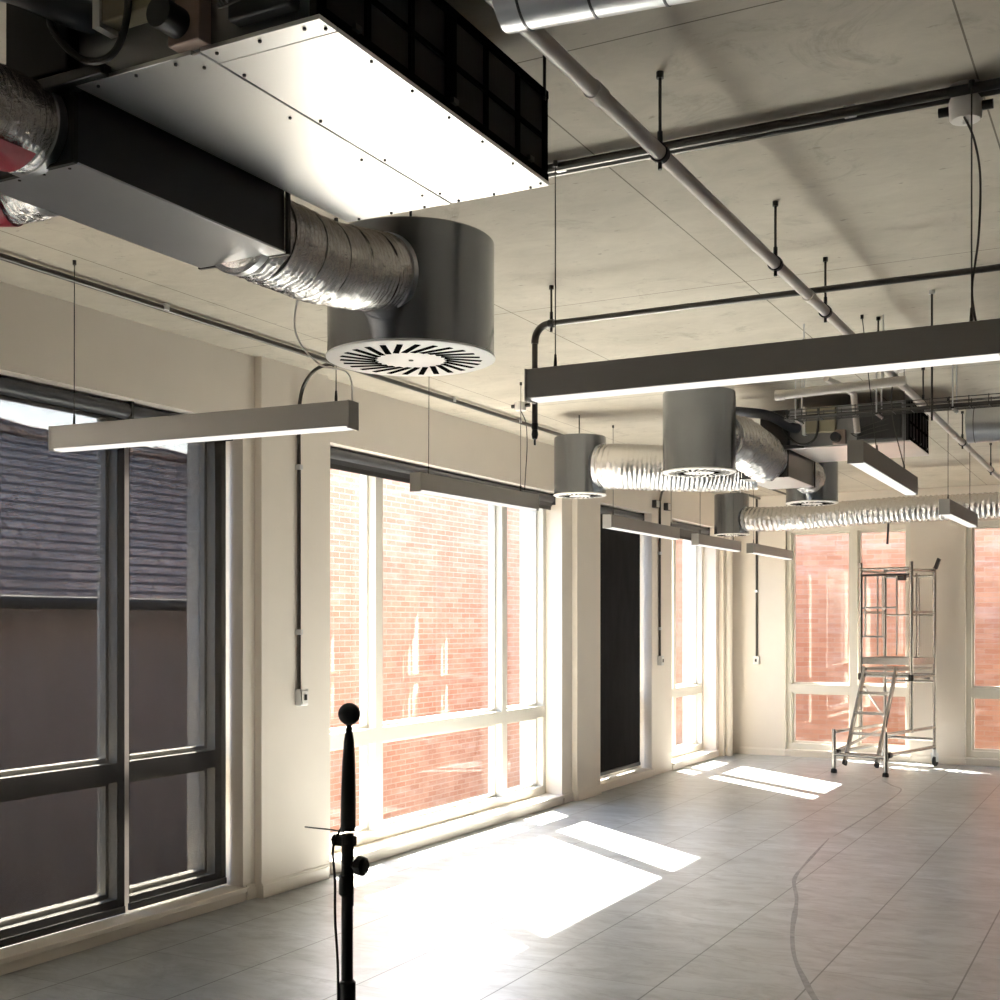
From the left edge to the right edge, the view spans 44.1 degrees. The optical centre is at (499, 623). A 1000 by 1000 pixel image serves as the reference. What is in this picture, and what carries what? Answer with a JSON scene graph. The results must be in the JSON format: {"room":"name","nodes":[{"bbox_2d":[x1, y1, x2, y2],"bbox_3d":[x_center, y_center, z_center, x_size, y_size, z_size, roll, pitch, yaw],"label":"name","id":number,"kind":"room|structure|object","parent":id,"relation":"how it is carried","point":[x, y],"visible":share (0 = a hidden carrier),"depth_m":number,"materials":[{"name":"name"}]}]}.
{"room":"open-plan office","nodes":[
{"label":"open-plan office","id":0,"kind":"room"},
{"bbox_2d":[0,282,732,900],"bbox_3d":[-2.937,0.020,4.688,0.550,3.160,24.150,0,0,28],"label":"wall","id":1,"kind":"structure","parent":0,"point":[278,750],"depth_m":7.58,"materials":[{"name":"beige paint"}]},
{"bbox_2d":[0,447,246,975],"bbox_3d":[-2.494,0.220,5.683,0.505,2.760,3.504,0,0,28],"label":"window","id":2,"kind":"structure","parent":1,"relation":"in","point":[25,954],"depth_m":6.50,"materials":[{"name":"paint"}]},
{"bbox_2d":[0,376,132,947],"bbox_3d":[-2.393,0.174,5.627,0.086,2.668,1.892,0,0,28],"label":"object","id":3,"kind":"object","parent":2,"relation":"attached to","point":[62,515],"visible":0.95,"depth_m":6.04,"materials":[{"name":"metal"}]},
{"bbox_2d":[128,402,233,909],"bbox_3d":[-1.765,0.171,6.817,0.086,2.662,0.798,0,0,28],"label":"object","id":4,"kind":"object","parent":2,"relation":"attached to","point":[177,492],"visible":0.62,"depth_m":6.79,"materials":[{"name":"metal"}]},
{"bbox_2d":[295,363,333,705],"bbox_3d":[-1.094,-0.523,7.396,0.372,2.037,0.082,0,0,44],"label":"conduit","id":5,"kind":"object","parent":1,"relation":"attached to","point":[301,695],"visible":0.86,"depth_m":7.48,"materials":[{"name":"metal"}]},
{"bbox_2d":[302,690,307,703],"bbox_3d":[-1.182,0.445,7.493,0.005,0.080,0.060,0,0,28],"label":"switch plate","id":6,"kind":"object","parent":5,"relation":"attached to","point":[304,692],"depth_m":7.48,"materials":[{"name":"white plastic"}]},
{"bbox_2d":[246,785,601,899],"bbox_3d":[-0.258,1.556,9.385,0.064,0.088,5.080,0,0,28],"label":"baseboard","id":7,"kind":"structure","parent":1,"relation":"attached to","point":[277,886],"depth_m":7.52,"materials":[{"name":"beige paint"}]},
{"bbox_2d":[330,474,564,873],"bbox_3d":[-0.459,0.220,9.539,0.505,2.760,3.504,0,0,28],"label":"window","id":8,"kind":"structure","parent":1,"relation":"in","point":[378,838],"depth_m":9.44,"materials":[{"name":"paint"}]},
{"bbox_2d":[330,447,555,509],"bbox_3d":[-0.358,-1.087,9.483,0.086,0.145,3.492,0,0,28],"label":"roller blind","id":9,"kind":"object","parent":8,"relation":"attached to","point":[342,460],"visible":0.47,"depth_m":8.64,"materials":[{"name":"grey fabric"}]},
{"bbox_2d":[600,505,643,775],"bbox_3d":[1.156,0.160,12.353,0.086,2.640,1.362,0,0,28],"label":"roller blind","id":10,"kind":"object","parent":1,"relation":"attached to","point":[619,550],"visible":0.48,"depth_m":12.42,"materials":[{"name":"black fabric"}]},
{"bbox_2d":[600,766,654,791],"bbox_3d":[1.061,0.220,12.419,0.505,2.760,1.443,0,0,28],"label":"window sill","id":11,"kind":"structure","parent":1,"relation":"in","point":[630,775],"depth_m":12.36,"materials":[{"name":"paint"}]},
{"bbox_2d":[652,500,658,507],"bbox_3d":[1.638,-1.260,12.987,0.054,0.080,0.090,0,0,28],"label":"box","id":12,"kind":"object","parent":1,"relation":"attached to","point":[655,503],"visible":1,"depth_m":12.95,"materials":[{"name":"metal"}]},
{"bbox_2d":[657,491,663,664],"bbox_3d":[1.897,-0.546,13.112,0.452,1.972,0.084,0,0,4],"label":"conduit","id":13,"kind":"object","parent":1,"relation":"attached to","point":[660,659],"visible":0.58,"depth_m":13.12,"materials":[{"name":"metal"}]},
{"bbox_2d":[664,503,670,510],"bbox_3d":[1.801,-1.260,13.296,0.054,0.080,0.090,0,0,28],"label":"box","id":14,"kind":"object","parent":1,"relation":"attached to","point":[667,506],"visible":1,"depth_m":13.26,"materials":[{"name":"metal"}]},
{"bbox_2d":[672,521,709,540],"bbox_3d":[2.139,-1.065,14.215,0.086,0.190,1.492,0,0,28],"label":"roller blind","id":15,"kind":"object","parent":1,"relation":"attached to","point":[686,530],"visible":0.37,"depth_m":14.23,"materials":[{"name":"grey fabric"}]},
{"bbox_2d":[672,540,718,769],"bbox_3d":[2.047,0.220,14.286,0.505,2.760,1.540,0,0,28],"label":"window","id":16,"kind":"structure","parent":1,"relation":"in","point":[686,754],"depth_m":14.90,"materials":[{"name":"paint"}]},
{"bbox_2d":[330,469,519,833],"bbox_3d":[2.462,1.140,24.057,1.200,7.920,23.150,0,0,28],"label":"brick building","id":17,"kind":"structure","parent":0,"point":[435,548],"depth_m":16.28,"materials":[{"name":"red brick"}]},
{"bbox_2d":[0,0,999,495],"bbox_3d":[4.206,-1.710,1.156,16.480,0.300,24.570,0,0,28],"label":"ceiling","id":18,"kind":"structure","parent":0,"point":[888,196],"depth_m":4.91,"materials":[{"name":"concrete"}]},
{"bbox_2d":[49,218,358,452],"bbox_3d":[-1.260,-1.152,4.999,1.507,0.816,0.232,0,0,28],"label":"linear light","id":19,"kind":"object","parent":18,"relation":"hanging from","point":[333,416],"visible":0.91,"depth_m":4.96,"materials":[{"name":"grey paint"}]},
{"bbox_2d":[54,426,352,451],"bbox_3d":[-1.242,-0.749,5.032,1.461,0.008,0.056,0,0,25],"label":"diffuser","id":20,"kind":"object","parent":19,"relation":"attached to","point":[260,431],"depth_m":5.01,"materials":[{"name":"white plastic"}]},
{"bbox_2d":[0,0,548,221],"bbox_3d":[-0.605,-1.379,3.076,1.034,0.363,1.244,0,0,28],"label":"air conditioning unit","id":21,"kind":"object","parent":18,"relation":"hanging from","point":[355,110],"visible":0.98,"depth_m":2.84,"materials":[{"name":"metal"}]},
{"bbox_2d":[37,64,110,96],"bbox_3d":[-0.948,-1.217,2.767,0.200,0.026,0.050,0,0,28],"label":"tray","id":22,"kind":"object","parent":21,"relation":"on","point":[62,79],"depth_m":2.76,"materials":[{"name":"grey metal"}]},
{"bbox_2d":[0,90,290,269],"bbox_3d":[-0.922,-1.151,3.217,0.329,0.218,0.794,0,0,28],"label":"box","id":23,"kind":"object","parent":21,"relation":"attached to","point":[116,173],"visible":0.85,"depth_m":3.12,"materials":[{"name":"metal"}]},
{"bbox_2d":[0,194,58,226],"bbox_3d":[-1.469,-1.132,3.176,0.739,0.232,0.243,0,0,2],"label":"flexible duct","id":24,"kind":"object","parent":23,"relation":"attached to","point":[13,212],"visible":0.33,"depth_m":3.14,"materials":[{"name":"silver metal"}]},
{"bbox_2d":[0,63,67,178],"bbox_3d":[-1.226,-1.139,2.555,0.220,0.228,0.680,0,0,25],"label":"flexible duct","id":25,"kind":"object","parent":23,"relation":"attached to","point":[33,119],"visible":0.99,"depth_m":2.75,"materials":[{"name":"silver metal"}]},
{"bbox_2d":[215,197,418,312],"bbox_3d":[-0.569,-1.161,3.879,0.296,0.324,0.774,0,0,28],"label":"flexible duct","id":26,"kind":"object","parent":23,"relation":"attached to","point":[332,263],"visible":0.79,"depth_m":3.81,"materials":[{"name":"silver metal"}]},
{"bbox_2d":[0,253,760,499],"bbox_3d":[-0.641,-1.536,7.880,0.036,0.039,16.340,0,0,28],"label":"conduit","id":27,"kind":"object","parent":18,"relation":"attached to","point":[164,307],"visible":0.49,"depth_m":6.35,"materials":[{"name":"metal"}]},
{"bbox_2d":[326,211,494,376],"bbox_3d":[-0.321,-1.254,4.461,0.610,0.612,0.610,0,0,28],"label":"air diffuser","id":28,"kind":"object","parent":18,"relation":"hanging from","point":[446,327],"visible":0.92,"depth_m":4.23,"materials":[{"name":"metal"}]},
{"bbox_2d":[410,382,538,510],"bbox_3d":[-0.039,-1.152,7.770,0.309,0.816,1.872,0,0,21],"label":"linear light","id":29,"kind":"object","parent":18,"relation":"hanging from","point":[425,483],"visible":0.97,"depth_m":7.43,"materials":[{"name":"grey paint"}]},
{"bbox_2d":[417,490,535,510],"bbox_3d":[-0.125,-0.749,7.540,0.056,0.008,1.345,0,0,30],"label":"diffuser","id":30,"kind":"object","parent":29,"relation":"attached to","point":[455,494],"depth_m":7.52,"materials":[{"name":"white plastic"}]},
{"bbox_2d":[511,401,530,411],"bbox_3d":[0.146,-1.524,8.697,0.140,0.072,0.084,0,0,28],"label":"ceiling rose","id":31,"kind":"object","parent":18,"relation":"attached to","point":[524,405],"visible":0.81,"depth_m":8.66,"materials":[{"name":"white plastic"}]},
{"bbox_2d":[553,415,606,498],"bbox_3d":[0.596,-1.254,9.200,0.396,0.612,0.396,0,0,28],"label":"drum","id":32,"kind":"object","parent":18,"relation":"hanging from","point":[572,452],"visible":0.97,"depth_m":9.03,"materials":[{"name":"metal"}]},
{"bbox_2d":[492,0,698,33],"bbox_3d":[0.466,-1.335,2.143,0.983,0.450,0.160,0,0,21],"label":"spiral duct","id":33,"kind":"object","parent":18,"relation":"hanging from","point":[513,16],"visible":1,"depth_m":2.25,"materials":[{"name":"metal"}]},
{"bbox_2d":[603,425,679,539],"bbox_3d":[1.196,-1.152,10.280,0.074,0.816,1.548,0,0,28],"label":"linear light","id":34,"kind":"object","parent":18,"relation":"hanging from","point":[610,521],"visible":0.9,"depth_m":10.12,"materials":[{"name":"grey paint"}]},
{"bbox_2d":[606,527,677,539],"bbox_3d":[1.196,-0.749,10.280,0.056,0.008,1.504,0,0,28],"label":"diffuser","id":35,"kind":"object","parent":34,"relation":"attached to","point":[637,530],"depth_m":10.30,"materials":[{"name":"white plastic"}]},
{"bbox_2d":[662,386,736,476],"bbox_3d":[1.257,-1.254,7.800,0.466,0.612,0.466,0,0,28],"label":"air diffuser","id":36,"kind":"object","parent":18,"relation":"hanging from","point":[699,424],"visible":0.98,"depth_m":7.61,"materials":[{"name":"metal"}]},
{"bbox_2d":[691,530,740,551],"bbox_3d":[2.149,-1.152,12.214,0.074,0.816,1.298,0,0,29],"label":"linear light","id":37,"kind":"object","parent":18,"relation":"hanging from","point":[699,539],"visible":0.88,"depth_m":12.06,"materials":[{"name":"grey paint"}]},
{"bbox_2d":[695,544,739,551],"bbox_3d":[2.149,-0.749,12.214,0.056,0.008,1.254,0,0,29],"label":"diffuser","id":38,"kind":"object","parent":37,"relation":"attached to","point":[727,547],"depth_m":12.30,"materials":[{"name":"white plastic"}]},
{"bbox_2d":[714,492,749,536],"bbox_3d":[2.492,-1.254,13.293,0.380,0.612,0.380,0,0,28],"label":"drum","id":39,"kind":"object","parent":18,"relation":"hanging from","point":[728,507],"visible":0.96,"depth_m":13.13,"materials":[{"name":"metal"}]},
{"bbox_2d":[740,492,999,543],"bbox_3d":[4.718,-1.040,12.000,4.856,0.482,0.384,0,0,28],"label":"flexible duct","id":40,"kind":"object","parent":39,"relation":"attached to","point":[925,508],"visible":0.88,"depth_m":12.39,"materials":[{"name":"silver metal"}]},
{"bbox_2d":[485,0,999,480],"bbox_3d":[2.564,-1.422,7.495,0.054,0.276,11.550,0,0,28],"label":"drain pipe","id":41,"kind":"object","parent":18,"relation":"hanging from","point":[592,88],"visible":0.84,"depth_m":3.64,"materials":[{"name":"grey plastic"}]},
{"bbox_2d":[524,79,999,403],"bbox_3d":[0.764,-1.142,3.812,1.496,0.796,0.090,0,0,28],"label":"linear light","id":42,"kind":"object","parent":18,"relation":"hanging from","point":[973,341],"visible":1,"depth_m":3.72,"materials":[{"name":"grey paint"}]},
{"bbox_2d":[531,354,999,402],"bbox_3d":[0.760,-0.749,3.805,1.452,0.008,0.056,0,0,28],"label":"diffuser","id":43,"kind":"object","parent":42,"relation":"attached to","point":[911,361],"depth_m":3.76,"materials":[{"name":"white plastic"}]},
{"bbox_2d":[531,264,999,444],"bbox_3d":[2.778,-1.195,4.357,5.952,0.730,0.039,0,0,28],"label":"pipe","id":44,"kind":"object","parent":18,"relation":"hanging from","point":[550,323],"visible":0.99,"depth_m":5.31,"materials":[{"name":"metal"}]},
{"bbox_2d":[746,490,792,559],"bbox_3d":[3.002,-1.152,13.691,0.074,0.816,1.588,0,0,28],"label":"linear light","id":45,"kind":"object","parent":18,"relation":"hanging from","point":[751,548],"visible":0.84,"depth_m":13.48,"materials":[{"name":"grey paint"}]},
{"bbox_2d":[749,552,791,559],"bbox_3d":[3.002,-0.749,13.691,0.056,0.008,1.544,0,0,28],"label":"diffuser","id":46,"kind":"object","parent":45,"relation":"attached to","point":[779,555],"depth_m":13.76,"materials":[{"name":"white plastic"}]},
{"bbox_2d":[758,485,785,494],"bbox_3d":[2.663,-1.547,13.316,0.036,0.032,3.640,0,0,28],"label":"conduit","id":47,"kind":"object","parent":18,"relation":"attached to","point":[783,493],"visible":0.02,"depth_m":14.43,"materials":[{"name":"metal"}]},
{"bbox_2d":[548,77,999,177],"bbox_3d":[2.465,-1.532,2.956,5.400,0.038,0.070,0,0,28],"label":"conduit","id":48,"kind":"object","parent":18,"relation":"attached to","point":[990,87],"visible":0.85,"depth_m":3.77,"materials":[{"name":"metal"}]},
{"bbox_2d":[786,461,838,505],"bbox_3d":[2.475,-1.254,9.800,0.410,0.612,0.410,0,0,28],"label":"drum","id":49,"kind":"object","parent":18,"relation":"hanging from","point":[828,493],"visible":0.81,"depth_m":9.64,"materials":[{"name":"metal"}]},
{"bbox_2d":[736,399,928,462],"bbox_3d":[2.335,-1.379,8.677,1.165,0.361,0.974,0,0,28],"label":"air conditioning unit","id":50,"kind":"object","parent":18,"relation":"hanging from","point":[818,441],"visible":0.77,"depth_m":8.42,"materials":[{"name":"metal"}]},
{"bbox_2d":[739,450,815,489],"bbox_3d":[2.022,-1.139,8.968,0.349,0.243,0.774,0,0,28],"label":"box","id":51,"kind":"object","parent":50,"relation":"attached to","point":[798,473],"visible":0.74,"depth_m":8.91,"materials":[{"name":"metal"}]},
{"bbox_2d":[591,443,756,491],"bbox_3d":[1.277,-1.146,9.037,1.224,0.369,0.412,0,0,4],"label":"flexible duct","id":52,"kind":"object","parent":51,"relation":"attached to","point":[619,466],"visible":0.63,"depth_m":8.91,"materials":[{"name":"silver metal"}]},
{"bbox_2d":[736,415,787,481],"bbox_3d":[1.649,-1.178,8.282,0.361,0.380,0.850,0,0,33],"label":"flexible duct","id":53,"kind":"object","parent":51,"relation":"attached to","point":[761,456],"visible":0.68,"depth_m":8.15,"materials":[{"name":"silver metal"}]},
{"bbox_2d":[797,461,825,493],"bbox_3d":[2.340,-1.137,9.458,0.287,0.256,0.478,0,0,28],"label":"flexible duct","id":54,"kind":"object","parent":51,"relation":"attached to","point":[820,475],"visible":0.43,"depth_m":9.38,"materials":[{"name":"silver metal"}]},
{"bbox_2d":[783,445,803,449],"bbox_3d":[1.996,-1.217,8.518,0.200,0.026,0.050,0,0,28],"label":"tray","id":55,"kind":"object","parent":50,"relation":"on","point":[787,447],"depth_m":8.49,"materials":[{"name":"grey metal"}]},
{"bbox_2d":[774,315,906,432],"bbox_3d":[1.932,-1.329,6.703,0.661,0.462,0.875,0,0,28],"label":"pipe","id":56,"kind":"object","parent":18,"relation":"hanging from","point":[836,386],"visible":0.87,"depth_m":6.36,"materials":[{"name":"grey plastic"}]},
{"bbox_2d":[847,315,917,495],"bbox_3d":[2.037,-1.152,6.518,0.160,0.816,1.782,0,0,25],"label":"linear light","id":57,"kind":"object","parent":18,"relation":"hanging from","point":[860,454],"visible":0.88,"depth_m":6.22,"materials":[{"name":"grey paint"}]},
{"bbox_2d":[851,463,915,494],"bbox_3d":[2.016,-0.749,6.444,0.056,0.008,1.584,0,0,27],"label":"diffuser","id":58,"kind":"object","parent":57,"relation":"attached to","point":[875,470],"depth_m":6.36,"materials":[{"name":"white plastic"}]},
{"bbox_2d":[784,364,999,424],"bbox_3d":[3.635,-1.357,6.109,4.472,0.405,0.160,0,0,28],"label":"cable tray","id":59,"kind":"object","parent":18,"relation":"hanging from","point":[954,409],"visible":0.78,"depth_m":6.86,"materials":[{"name":"metal"}]},
{"bbox_2d":[788,400,999,418],"bbox_3d":[3.607,-1.187,6.085,4.400,0.016,0.017,0,0,28],"label":"cable","id":60,"kind":"object","parent":59,"relation":"in","point":[942,405],"visible":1,"depth_m":6.83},
{"bbox_2d":[789,400,998,416],"bbox_3d":[3.614,-1.191,6.099,4.400,0.016,0.016,0,0,28],"label":"cable","id":61,"kind":"object","parent":59,"relation":"in","point":[992,400],"visible":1,"depth_m":6.88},
{"bbox_2d":[893,369,905,373],"bbox_3d":[2.362,-1.524,7.347,0.160,0.072,0.105,0,0,28],"label":"ceiling rose","id":62,"kind":"object","parent":18,"relation":"attached to","point":[901,370],"visible":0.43,"depth_m":7.34,"materials":[{"name":"white plastic"}]},
{"bbox_2d":[929,289,934,420],"bbox_3d":[2.019,-1.255,5.775,0.028,0.610,0.027,0,0,28],"label":"rod","id":63,"kind":"object","parent":18,"relation":"hanging from","point":[932,291],"visible":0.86,"depth_m":5.77,"materials":[{"name":"metal"}]},
{"bbox_2d":[939,398,977,527],"bbox_3d":[3.339,-1.152,8.979,0.074,0.816,1.308,0,0,29],"label":"linear light","id":64,"kind":"object","parent":18,"relation":"hanging from","point":[948,508],"visible":0.94,"depth_m":8.73,"materials":[{"name":"grey paint"}]},
{"bbox_2d":[942,514,975,526],"bbox_3d":[3.339,-0.749,8.979,0.056,0.008,1.264,0,0,29],"label":"diffuser","id":65,"kind":"object","parent":64,"relation":"attached to","point":[962,519],"depth_m":8.96,"materials":[{"name":"white plastic"}]},
{"bbox_2d":[938,79,993,125],"bbox_3d":[1.351,-1.504,3.584,0.150,0.112,0.094,0,0,28],"label":"junction box","id":66,"kind":"object","parent":18,"relation":"attached to","point":[959,107],"visible":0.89,"depth_m":3.55,"materials":[{"name":"white plastic"}]},
{"bbox_2d":[965,406,999,442],"bbox_3d":[3.907,-1.344,7.210,2.220,0.432,0.224,0,0,28],"label":"spiral duct","id":67,"kind":"object","parent":18,"relation":"hanging from","point":[981,424],"visible":0.98,"depth_m":7.60,"materials":[{"name":"metal"}]},
{"bbox_2d":[0,753,999,999],"bbox_3d":[4.206,1.699,1.156,16.480,0.202,24.570,0,0,28],"label":"floor","id":68,"kind":"structure","parent":0,"point":[737,876],"depth_m":6.80,"materials":[{"name":"grey tile"}]},
{"bbox_2d":[305,703,369,999],"bbox_3d":[-0.338,0.879,2.437,0.534,1.439,0.471,0,0,28],"label":"microphone stand","id":69,"kind":"object","parent":68,"relation":"on","point":[348,713],"visible":1,"depth_m":2.49,"materials":[{"name":"metal"}]},
{"bbox_2d":[831,558,940,776],"bbox_3d":[4.270,0.430,13.588,0.715,2.340,1.409,0,0,41],"label":"tower","id":70,"kind":"object","parent":68,"relation":"on","point":[885,660],"visible":1,"depth_m":13.62,"materials":[{"name":"metal"}]},
{"bbox_2d":[676,528,999,748],"bbox_3d":[10.011,1.025,18.434,15.500,8.150,6.050,0,0,28],"label":"brick building","id":71,"kind":"structure","parent":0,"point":[822,561],"depth_m":17.74,"materials":[{"name":"red brick"}]},
{"bbox_2d":[733,485,999,757],"bbox_3d":[10.009,0.020,12.153,16.480,3.160,1.140,0,0,28],"label":"wall","id":72,"kind":"structure","parent":0,"point":[759,690],"depth_m":14.41,"materials":[{"name":"beige paint"}]},
{"bbox_2d":[753,499,759,663],"bbox_3d":[3.135,-0.517,15.107,0.075,2.025,0.059,0,0,28],"label":"conduit","id":73,"kind":"object","parent":72,"relation":"attached to","point":[756,659],"visible":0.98,"depth_m":15.11,"materials":[{"name":"metal"}]},
{"bbox_2d":[785,524,909,757],"bbox_3d":[4.202,0.192,14.819,1.460,2.704,0.505,0,0,28],"label":"window","id":74,"kind":"structure","parent":72,"relation":"in","point":[793,687],"depth_m":14.74,"materials":[{"name":"paint"}]},
{"bbox_2d":[739,747,999,766],"bbox_3d":[9.802,1.556,11.610,15.500,0.088,0.014,0,0,28],"label":"baseboard","id":75,"kind":"structure","parent":72,"relation":"attached to","point":[742,750],"depth_m":14.38,"materials":[{"name":"beige paint"}]},
{"bbox_2d":[965,521,999,761],"bbox_3d":[6.029,0.192,13.855,1.470,2.704,0.505,0,0,28],"label":"window","id":76,"kind":"structure","parent":72,"relation":"in","point":[973,692],"depth_m":14.05,"materials":[{"name":"paint"}]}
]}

